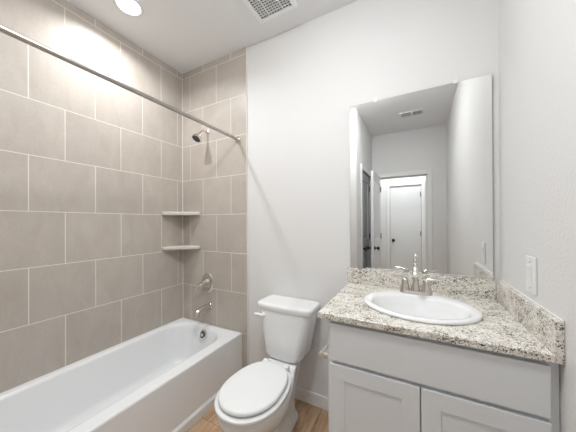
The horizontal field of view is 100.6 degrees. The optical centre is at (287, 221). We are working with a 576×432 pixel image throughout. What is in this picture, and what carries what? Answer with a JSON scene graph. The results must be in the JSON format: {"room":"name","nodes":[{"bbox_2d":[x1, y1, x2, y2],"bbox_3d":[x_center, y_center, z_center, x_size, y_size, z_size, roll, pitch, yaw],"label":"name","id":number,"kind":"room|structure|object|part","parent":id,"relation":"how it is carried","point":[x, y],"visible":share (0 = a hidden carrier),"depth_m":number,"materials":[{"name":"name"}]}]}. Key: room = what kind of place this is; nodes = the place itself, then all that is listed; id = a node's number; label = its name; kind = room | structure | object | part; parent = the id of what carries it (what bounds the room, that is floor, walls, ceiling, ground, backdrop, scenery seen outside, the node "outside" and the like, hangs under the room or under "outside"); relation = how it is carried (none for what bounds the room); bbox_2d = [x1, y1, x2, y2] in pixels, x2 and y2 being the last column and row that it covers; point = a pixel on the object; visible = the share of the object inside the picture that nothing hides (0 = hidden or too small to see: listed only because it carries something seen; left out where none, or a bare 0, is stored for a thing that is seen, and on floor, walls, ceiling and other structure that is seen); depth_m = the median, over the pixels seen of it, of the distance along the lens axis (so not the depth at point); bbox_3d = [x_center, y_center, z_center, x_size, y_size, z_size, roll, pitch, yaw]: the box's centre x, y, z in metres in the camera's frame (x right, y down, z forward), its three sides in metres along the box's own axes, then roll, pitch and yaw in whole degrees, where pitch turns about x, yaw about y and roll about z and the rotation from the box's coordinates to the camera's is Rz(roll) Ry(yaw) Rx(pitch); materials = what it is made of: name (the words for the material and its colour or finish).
{"room":"bathroom","nodes":[
{"label":"bathroom","id":0,"kind":"room"},
{"bbox_2d":[0,0,182,393],"bbox_3d":[-1.421,-0.062,1.693,0.100,2.755,1.720,0,0,28],"label":"wall","id":1,"kind":"structure","parent":0,"point":[90,166],"depth_m":1.61,"materials":[{"name":"tile"}]},
{"bbox_2d":[67,0,357,73],"bbox_3d":[-0.565,-1.499,-0.212,3.400,0.100,4.300,0,0,28],"label":"ceiling","id":2,"kind":"structure","parent":0,"point":[185,35],"depth_m":1.75,"materials":[{"name":"white paint"}]},
{"bbox_2d":[113,0,143,16],"bbox_3d":[-1.064,-1.438,1.596,0.172,0.007,0.172,0,0,28],"label":"recessed light","id":3,"kind":"object","parent":2,"relation":"in","point":[133,8],"visible":1,"depth_m":1.61,"materials":[{"name":"white paint"}]},
{"bbox_2d":[242,0,297,23],"bbox_3d":[-0.136,-1.438,1.534,0.298,0.016,0.300,0,0,28],"label":"exhaust fan","id":4,"kind":"object","parent":2,"relation":"attached to","point":[263,11],"visible":1,"depth_m":1.60,"materials":[{"name":"white plastic"}]},
{"bbox_2d":[249,0,289,17],"bbox_3d":[-0.136,-1.438,1.534,0.238,0.009,0.240,0,0,28],"label":"grille","id":5,"kind":"object","parent":4,"relation":"attached to","point":[260,8],"depth_m":1.60,"materials":[{"name":"white plastic"}]},
{"bbox_2d":[186,398,328,431],"bbox_3d":[-0.551,1.356,-0.220,3.400,0.100,4.300,0,0,28],"label":"floor","id":6,"kind":"structure","parent":0,"point":[311,418],"depth_m":1.57,"materials":[{"name":"brown wood"}]},
{"bbox_2d":[0,318,241,431],"bbox_3d":[-1.048,1.121,1.492,0.732,0.383,1.509,0,0,28],"label":"bathtub","id":7,"kind":"object","parent":6,"relation":"on","point":[166,378],"visible":0.9,"depth_m":1.55,"materials":[{"name":"white ceramic"}]},
{"bbox_3d":[-0.741,0.991,2.094,0.082,0.081,0.047,0,0,28],"label":"overflow plate","id":8,"kind":"part","parent":7,"relation":"part of","materials":[{"name":"silver metal"}]},
{"bbox_2d":[214,294,319,431],"bbox_3d":[-0.123,0.934,1.431,0.416,0.749,0.763,0,0,28],"label":"toilet","id":9,"kind":"object","parent":6,"relation":"on","point":[259,397],"visible":1,"depth_m":1.40,"materials":[{"name":"white ceramic"}]},
{"bbox_3d":[-0.176,0.908,1.291,0.350,0.020,0.466,0,0,28],"label":"seat","id":10,"kind":"part","parent":9,"relation":"part of","materials":[{"name":"white plastic"}]},
{"bbox_3d":[-0.176,0.881,1.290,0.318,0.022,0.427,0,0,28],"label":"lid","id":11,"kind":"part","parent":9,"relation":"part of","materials":[{"name":"white plastic"}]},
{"bbox_3d":[-0.132,1.117,1.389,0.350,0.384,0.662,0,0,28],"label":"bowl","id":12,"kind":"part","parent":9,"relation":"part of","materials":[{"name":"white ceramic"}]},
{"bbox_3d":[-0.193,0.641,1.647,0.080,0.032,0.038,0,0,28],"label":"flush lever","id":13,"kind":"part","parent":9,"relation":"part of","materials":[{"name":"white ceramic"}]},
{"bbox_3d":[0.000,0.582,1.669,0.416,0.045,0.226,0,0,28],"label":"tank lid","id":14,"kind":"part","parent":9,"relation":"part of","materials":[{"name":"white ceramic"}]},
{"bbox_3d":[0.000,0.761,1.666,0.386,0.328,0.224,0,0,28],"label":"tank","id":15,"kind":"part","parent":9,"relation":"part of","materials":[{"name":"white ceramic"}]},
{"bbox_2d":[328,320,559,431],"bbox_3d":[0.634,0.866,1.143,0.736,0.877,0.582,0,0,28],"label":"vanity cabinet","id":16,"kind":"object","parent":6,"relation":"on","point":[379,380],"visible":0.61,"depth_m":0.88,"materials":[{"name":"white paint"}]},
{"bbox_2d":[318,342,327,357],"bbox_3d":[0.212,0.636,1.204,0.066,0.042,0.182,0,0,28],"label":"toilet paper holder","id":17,"kind":"object","parent":16,"relation":"attached to","point":[322,353],"visible":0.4,"depth_m":1.14,"materials":[{"name":"silver metal"}]},
{"bbox_3d":[0.179,0.636,1.142,0.066,0.042,0.042,0,0,28],"label":"post","id":18,"kind":"part","parent":17,"relation":"part of","materials":[{"name":"silver metal"}]},
{"bbox_3d":[0.344,0.900,0.978,0.224,0.440,0.012,0,0,28],"label":"door panel","id":19,"kind":"part","parent":16,"relation":"part of","materials":[{"name":"white paint"}]},
{"bbox_3d":[0.343,0.900,0.977,0.344,0.560,0.019,0,0,28],"label":"door","id":20,"kind":"part","parent":16,"relation":"part of","materials":[{"name":"white paint"}]},
{"bbox_2d":[317,283,555,362],"bbox_3d":[0.603,0.414,1.153,0.756,0.026,0.596,0,0,28],"label":"countertop","id":21,"kind":"structure","parent":16,"relation":"on","point":[499,331],"depth_m":0.92,"materials":[{"name":"stone"}]},
{"bbox_2d":[391,262,441,295],"bbox_3d":[0.683,0.298,1.278,0.182,0.177,0.182,0,0,-17],"label":"faucet","id":22,"kind":"object","parent":21,"relation":"on","point":[426,290],"visible":1,"depth_m":1.26,"materials":[{"name":"silver metal"}]},
{"bbox_3d":[0.614,0.309,1.321,0.078,0.025,0.025,0,0,20],"label":"lever handle","id":23,"kind":"part","parent":22,"relation":"part of","materials":[{"name":"silver metal"}]},
{"bbox_3d":[0.641,0.341,1.310,0.053,0.069,0.053,0,0,28],"label":"handle","id":24,"kind":"part","parent":22,"relation":"part of","materials":[{"name":"silver metal"}]},
{"bbox_3d":[0.665,0.292,1.246,0.048,0.166,0.139,0,0,28],"label":"spout","id":25,"kind":"part","parent":22,"relation":"part of","materials":[{"name":"silver metal"}]},
{"bbox_3d":[0.687,0.377,1.286,0.156,0.018,0.054,0,0,28],"label":"plate","id":26,"kind":"part","parent":22,"relation":"part of","materials":[{"name":"silver metal"}]},
{"bbox_3d":[0.732,0.340,1.262,0.053,0.069,0.053,0,0,28],"label":"handle","id":27,"kind":"part","parent":22,"relation":"part of","materials":[{"name":"silver metal"}]},
{"bbox_3d":[0.756,0.308,1.246,0.078,0.025,0.025,0,0,35],"label":"lever handle","id":28,"kind":"part","parent":22,"relation":"part of","materials":[{"name":"silver metal"}]},
{"bbox_2d":[364,290,482,324],"bbox_3d":[0.614,0.469,1.135,0.488,0.168,0.426,0,0,28],"label":"sink","id":29,"kind":"object","parent":21,"relation":"in","point":[434,309],"visible":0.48,"depth_m":1.18,"materials":[{"name":"white ceramic"}]},
{"bbox_3d":[0.654,0.898,0.816,0.226,0.440,0.012,0,0,28],"label":"door panel","id":30,"kind":"part","parent":16,"relation":"part of","materials":[{"name":"white paint"}]},
{"bbox_3d":[0.654,0.898,0.815,0.346,0.560,0.019,0,0,28],"label":"door","id":31,"kind":"part","parent":16,"relation":"part of","materials":[{"name":"white paint"}]},
{"bbox_2d":[247,0,499,396],"bbox_3d":[0.102,-0.069,1.809,2.490,2.755,0.100,0,0,28],"label":"wall","id":32,"kind":"structure","parent":0,"point":[304,80],"depth_m":1.68,"materials":[{"name":"white paint"}]},
{"bbox_2d":[183,47,246,367],"bbox_3d":[-0.682,-0.065,2.159,0.776,2.755,0.009,0,0,28],"label":"wall tile","id":33,"kind":"structure","parent":32,"relation":"attached to","point":[214,92],"depth_m":2.13,"materials":[{"name":"grey tile"}]},
{"bbox_2d":[161,212,199,215],"bbox_3d":[-0.974,-0.073,2.179,0.241,0.030,0.226,0,0,28],"label":"corner shelf","id":34,"kind":"object","parent":33,"relation":"attached to","point":[162,213],"visible":1,"depth_m":2.17,"materials":[{"name":"grey stone"}]},
{"bbox_2d":[162,245,199,249],"bbox_3d":[-0.972,0.241,2.178,0.241,0.027,0.226,0,0,28],"label":"corner shelf","id":35,"kind":"object","parent":33,"relation":"attached to","point":[178,247],"visible":1,"depth_m":2.18,"materials":[{"name":"grey stone"}]},
{"bbox_2d":[182,74,182,235],"bbox_3d":[-1.028,-0.254,2.333,0.005,2.372,0.005,0,0,28],"label":"trim","id":36,"kind":"structure","parent":33,"relation":"attached to","point":[182,74],"depth_m":2.33,"materials":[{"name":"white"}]},
{"bbox_2d":[192,129,209,142],"bbox_3d":[-0.771,-0.766,2.110,0.082,0.151,0.162,0,0,28],"label":"showerhead","id":37,"kind":"object","parent":33,"relation":"attached to","point":[196,137],"visible":1,"depth_m":2.08,"materials":[{"name":"silver metal"}]},
{"bbox_2d":[193,302,211,316],"bbox_3d":[-0.748,0.773,2.088,0.060,0.083,0.177,0,0,28],"label":"tub spout","id":38,"kind":"object","parent":33,"relation":"attached to","point":[207,306],"visible":1,"depth_m":2.07,"materials":[{"name":"silver metal"}]},
{"bbox_2d":[195,273,213,292],"bbox_3d":[-0.751,0.556,2.141,0.148,0.180,0.086,0,0,28],"label":"shower valve","id":39,"kind":"object","parent":33,"relation":"attached to","point":[207,282],"visible":1,"depth_m":2.15,"materials":[{"name":"silver metal"}]},
{"bbox_2d":[246,47,247,365],"bbox_3d":[-0.337,-0.067,1.977,0.004,2.755,0.010,0,0,28],"label":"trim","id":40,"kind":"structure","parent":32,"relation":"attached to","point":[246,47],"depth_m":1.97,"materials":[{"name":"white paint"}]},
{"bbox_2d":[294,386,328,410],"bbox_3d":[0.058,1.264,1.768,0.884,0.088,0.014,0,0,28],"label":"baseboard","id":41,"kind":"structure","parent":32,"relation":"attached to","point":[301,394],"depth_m":1.70,"materials":[{"name":"white paint"}]},
{"bbox_2d":[347,267,495,298],"bbox_3d":[0.734,0.351,1.410,0.762,0.099,0.020,0,0,28],"label":"backsplash","id":42,"kind":"structure","parent":32,"relation":"attached to","point":[456,285],"depth_m":1.35,"materials":[{"name":"stone"}]},
{"bbox_2d":[350,74,492,278],"bbox_3d":[0.734,-0.238,1.409,0.734,1.076,0.014,0,0,28],"label":"wall mirror","id":43,"kind":"object","parent":32,"relation":"attached to","point":[421,172],"visible":0.99,"depth_m":1.38,"materials":[{"name":"grey mirror"}]},
{"bbox_2d":[498,0,575,431],"bbox_3d":[0.511,-0.076,0.015,0.100,2.755,2.700,0,0,28],"label":"wall","id":44,"kind":"structure","parent":0,"point":[537,38],"depth_m":0.83,"materials":[{"name":"white paint"}]},
{"bbox_2d":[495,279,564,364],"bbox_3d":[0.948,0.360,0.974,0.021,0.130,0.593,0,0,28],"label":"backsplash","id":45,"kind":"structure","parent":44,"relation":"attached to","point":[548,328],"depth_m":0.83,"materials":[{"name":"stone"}]},
{"bbox_2d":[526,255,536,295],"bbox_3d":[0.914,0.201,0.902,0.012,0.138,0.080,0,0,28],"label":"light switch","id":46,"kind":"object","parent":44,"relation":"attached to","point":[531,262],"visible":1,"depth_m":0.89,"materials":[{"name":"white plastic"}]},
{"bbox_3d":[-1.168,-0.066,0.640,1.325,2.755,0.100,0,0,28],"label":"wall","id":47,"kind":"structure","parent":0,"visible":0},
{"bbox_3d":[-1.387,-0.065,0.814,0.776,2.755,0.004,0,0,28],"label":"end tile","id":48,"kind":"structure","parent":47,"relation":"attached to","visible":0},
{"bbox_2d":[0,24,239,142],"bbox_3d":[-0.773,-0.693,1.348,0.052,0.052,1.512,0,0,28],"label":"shower curtain rod","id":49,"kind":"object","parent":48,"relation":"attached to","point":[3,29],"visible":1,"depth_m":1.11,"materials":[{"name":"silver metal"}]}
]}

